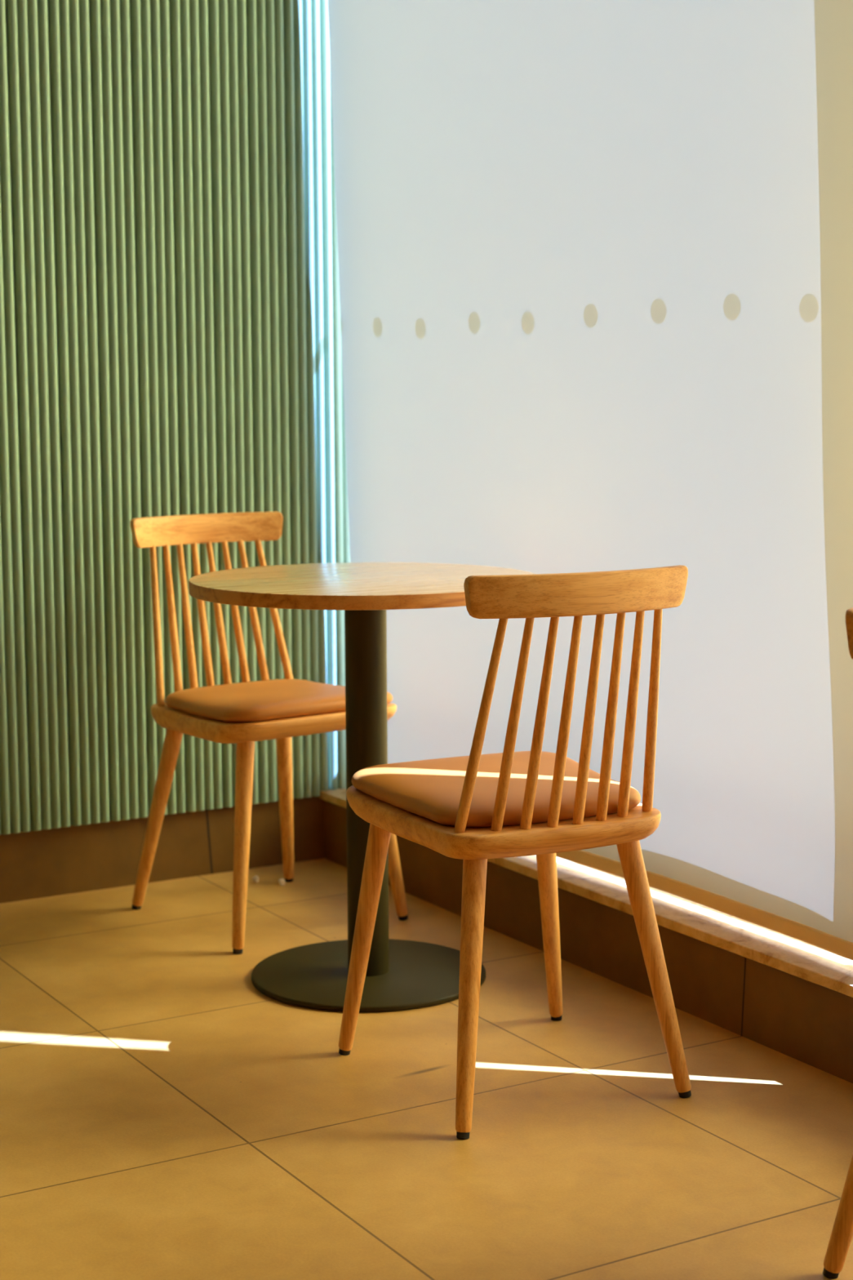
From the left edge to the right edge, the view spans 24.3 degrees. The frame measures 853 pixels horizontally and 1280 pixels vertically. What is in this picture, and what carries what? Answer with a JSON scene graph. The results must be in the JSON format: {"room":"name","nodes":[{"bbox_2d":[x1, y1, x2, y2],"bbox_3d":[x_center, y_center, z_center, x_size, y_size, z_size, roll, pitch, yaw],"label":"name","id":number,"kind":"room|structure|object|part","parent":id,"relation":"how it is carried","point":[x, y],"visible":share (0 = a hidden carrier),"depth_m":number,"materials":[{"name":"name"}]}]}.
{"room":"cafe","nodes":[
{"label":"cafe","id":0,"kind":"room"},
{"bbox_2d":[0,0,350,834],"bbox_3d":[-2.630,-0.796,3.152,5.773,3.000,0.166,-5,8,-30],"label":"wall","id":1,"kind":"structure","parent":0,"point":[171,331],"depth_m":4.31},
{"bbox_2d":[0,795,324,903],"bbox_3d":[-2.652,0.628,3.246,5.600,0.150,0.018,-5,8,-30],"label":"baseboard","id":2,"kind":"structure","parent":1,"relation":"attached to","point":[62,860],"depth_m":4.42,"materials":[{"name":"brown tile"}]},
{"bbox_2d":[319,788,852,997],"bbox_3d":[1.405,0.681,2.036,0.174,0.020,6.200,-5,8,-30],"label":"window sill","id":3,"kind":"structure","parent":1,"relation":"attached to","point":[806,961],"depth_m":3.46,"materials":[{"name":"beige stone"}]},
{"bbox_2d":[324,800,852,1083],"bbox_3d":[1.406,0.761,2.057,0.160,0.144,6.218,-5,8,-30],"label":"baseboard","id":4,"kind":"structure","parent":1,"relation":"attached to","point":[807,1022],"depth_m":3.53,"materials":[{"name":"brown tile"}]},
{"bbox_2d":[0,857,852,1279],"bbox_3d":[-1.078,1.052,0.626,5.600,0.050,6.250,-5,8,-30],"label":"floor","id":5,"kind":"structure","parent":0,"point":[164,1116],"depth_m":2.99,"materials":[{"name":"tile"}]},
{"bbox_2d":[252,875,258,882],"bbox_3d":[-0.383,0.535,4.443,0.014,0.013,0.016,-5,8,-30],"label":"crumb","id":6,"kind":"object","parent":5,"relation":"on","point":[255,878],"visible":1,"depth_m":4.44,"materials":[{"name":"beige food"}]},
{"bbox_2d":[129,511,408,953],"bbox_3d":[-0.345,0.165,4.125,0.424,0.831,0.483,-6,9,-37],"label":"dining chair","id":7,"kind":"object","parent":5,"relation":"on","point":[243,713],"visible":0.93,"depth_m":4.14,"materials":[{"name":"brown wood"}]},
{"bbox_3d":[-0.564,0.363,4.178,0.129,0.410,0.036,2,8,17],"label":"leg","id":8,"kind":"part","parent":7,"relation":"part of","materials":[{"name":"brown wood"}]},
{"bbox_3d":[-0.476,-0.237,4.245,0.370,0.062,0.057,-6,9,-37],"label":"rail","id":9,"kind":"part","parent":7,"relation":"part of","materials":[{"name":"brown wood"}]},
{"bbox_3d":[-0.359,0.394,3.890,0.036,0.417,0.099,1,7,10],"label":"leg","id":10,"kind":"part","parent":7,"relation":"part of","materials":[{"name":"brown wood"}]},
{"bbox_3d":[-0.328,0.155,4.100,0.417,0.055,0.426,-6,9,-37],"label":"seat","id":11,"kind":"part","parent":7,"relation":"part of","materials":[{"name":"brown wood"}]},
{"bbox_2d":[164,679,392,722],"bbox_3d":[-0.317,0.120,4.081,0.398,0.043,0.380,-6,9,-37],"label":"cushion","id":12,"kind":"object","parent":7,"relation":"on","point":[264,700],"depth_m":3.97,"materials":[{"name":"beige leather"}]},
{"bbox_3d":[-0.312,0.338,4.367,0.036,0.410,0.129,0,7,-1],"label":"leg","id":13,"kind":"part","parent":7,"relation":"part of","materials":[{"name":"brown wood"}]},
{"bbox_3d":[-0.089,0.367,4.093,0.099,0.417,0.036,0,7,6],"label":"leg","id":14,"kind":"part","parent":7,"relation":"part of","materials":[{"name":"brown wood"}]},
{"bbox_2d":[278,878,284,884],"bbox_3d":[-0.322,0.538,4.416,0.015,0.013,0.016,-5,8,-30],"label":"crumb","id":15,"kind":"object","parent":5,"relation":"on","point":[282,882],"visible":1,"depth_m":4.41,"materials":[{"name":"beige food"}]},
{"bbox_2d":[188,562,534,1012],"bbox_3d":[-0.110,0.259,3.672,0.641,0.752,0.641,-5,8,-30],"label":"pedestal table","id":16,"kind":"object","parent":5,"relation":"on","point":[401,975],"visible":0.77,"depth_m":3.63,"materials":[{"name":"brown wood"}]},
{"bbox_3d":[-0.108,0.626,3.718,0.439,0.012,0.439,-5,8,-30],"label":"plate","id":17,"kind":"part","parent":16,"relation":"part of","materials":[{"name":"metal"}]},
{"bbox_2d":[338,564,691,1138],"bbox_3d":[0.140,0.289,3.124,0.424,0.831,0.483,-4,8,-25],"label":"dining chair","id":18,"kind":"object","parent":5,"relation":"on","point":[475,808],"visible":1,"depth_m":2.96,"materials":[{"name":"brown wood"}]},
{"bbox_3d":[-0.098,0.473,3.254,0.099,0.417,0.036,2,8,17],"label":"leg","id":19,"kind":"part","parent":18,"relation":"part of","materials":[{"name":"brown wood"}]},
{"bbox_3d":[0.066,0.515,2.943,0.036,0.410,0.129,1,7,10],"label":"leg","id":20,"kind":"part","parent":18,"relation":"part of","materials":[{"name":"brown wood"}]},
{"bbox_2d":[351,751,640,827],"bbox_3d":[0.119,0.234,3.160,0.398,0.043,0.380,-4,8,-25],"label":"cushion","id":21,"kind":"object","parent":18,"relation":"on","point":[420,793],"depth_m":3.07,"materials":[{"name":"beige leather"}]},
{"bbox_3d":[0.128,0.273,3.148,0.417,0.055,0.426,-4,8,-25],"label":"seat","id":22,"kind":"part","parent":18,"relation":"part of","materials":[{"name":"brown wood"}]},
{"bbox_3d":[0.208,0.453,3.400,0.036,0.417,0.099,3,8,21],"label":"leg","id":23,"kind":"part","parent":18,"relation":"part of","materials":[{"name":"brown wood"}]},
{"bbox_3d":[0.231,-0.069,2.885,0.370,0.062,0.057,-4,8,-25],"label":"rail","id":24,"kind":"part","parent":18,"relation":"part of","materials":[{"name":"brown wood"}]},
{"bbox_3d":[0.350,0.497,3.078,0.129,0.410,0.036,4,8,28],"label":"leg","id":25,"kind":"part","parent":18,"relation":"part of","materials":[{"name":"brown wood"}]},
{"bbox_2d":[822,607,852,1279],"bbox_3d":[0.775,0.378,2.395,0.424,0.831,0.483,-7,10,-43],"label":"dining chair","id":26,"kind":"object","parent":5,"relation":"on","point":[842,1235],"visible":1,"depth_m":2.44,"materials":[{"name":"brown wood"}]},
{"bbox_3d":[0.555,0.579,2.423,0.129,0.410,0.036,1,7,10],"label":"leg","id":27,"kind":"part","parent":26,"relation":"part of","materials":[{"name":"brown wood"}]},
{"bbox_3d":[0.626,-0.023,2.500,0.370,0.062,0.057,-7,10,-43],"label":"rail","id":28,"kind":"part","parent":26,"relation":"part of","materials":[{"name":"brown wood"}]},
{"bbox_3d":[-1.050,-2.003,0.267,5.900,0.100,6.450,-5,8,-30],"label":"ceiling","id":29,"kind":"structure","parent":0,"visible":0},
{"bbox_2d":[327,0,852,959],"bbox_3d":[0.237,-0.965,3.653,0.121,2.818,1.790,-4,8,-30],"label":"window","id":30,"kind":"structure","parent":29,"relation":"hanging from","point":[595,257],"depth_m":3.54,"materials":[{"name":"glass"}]}
]}

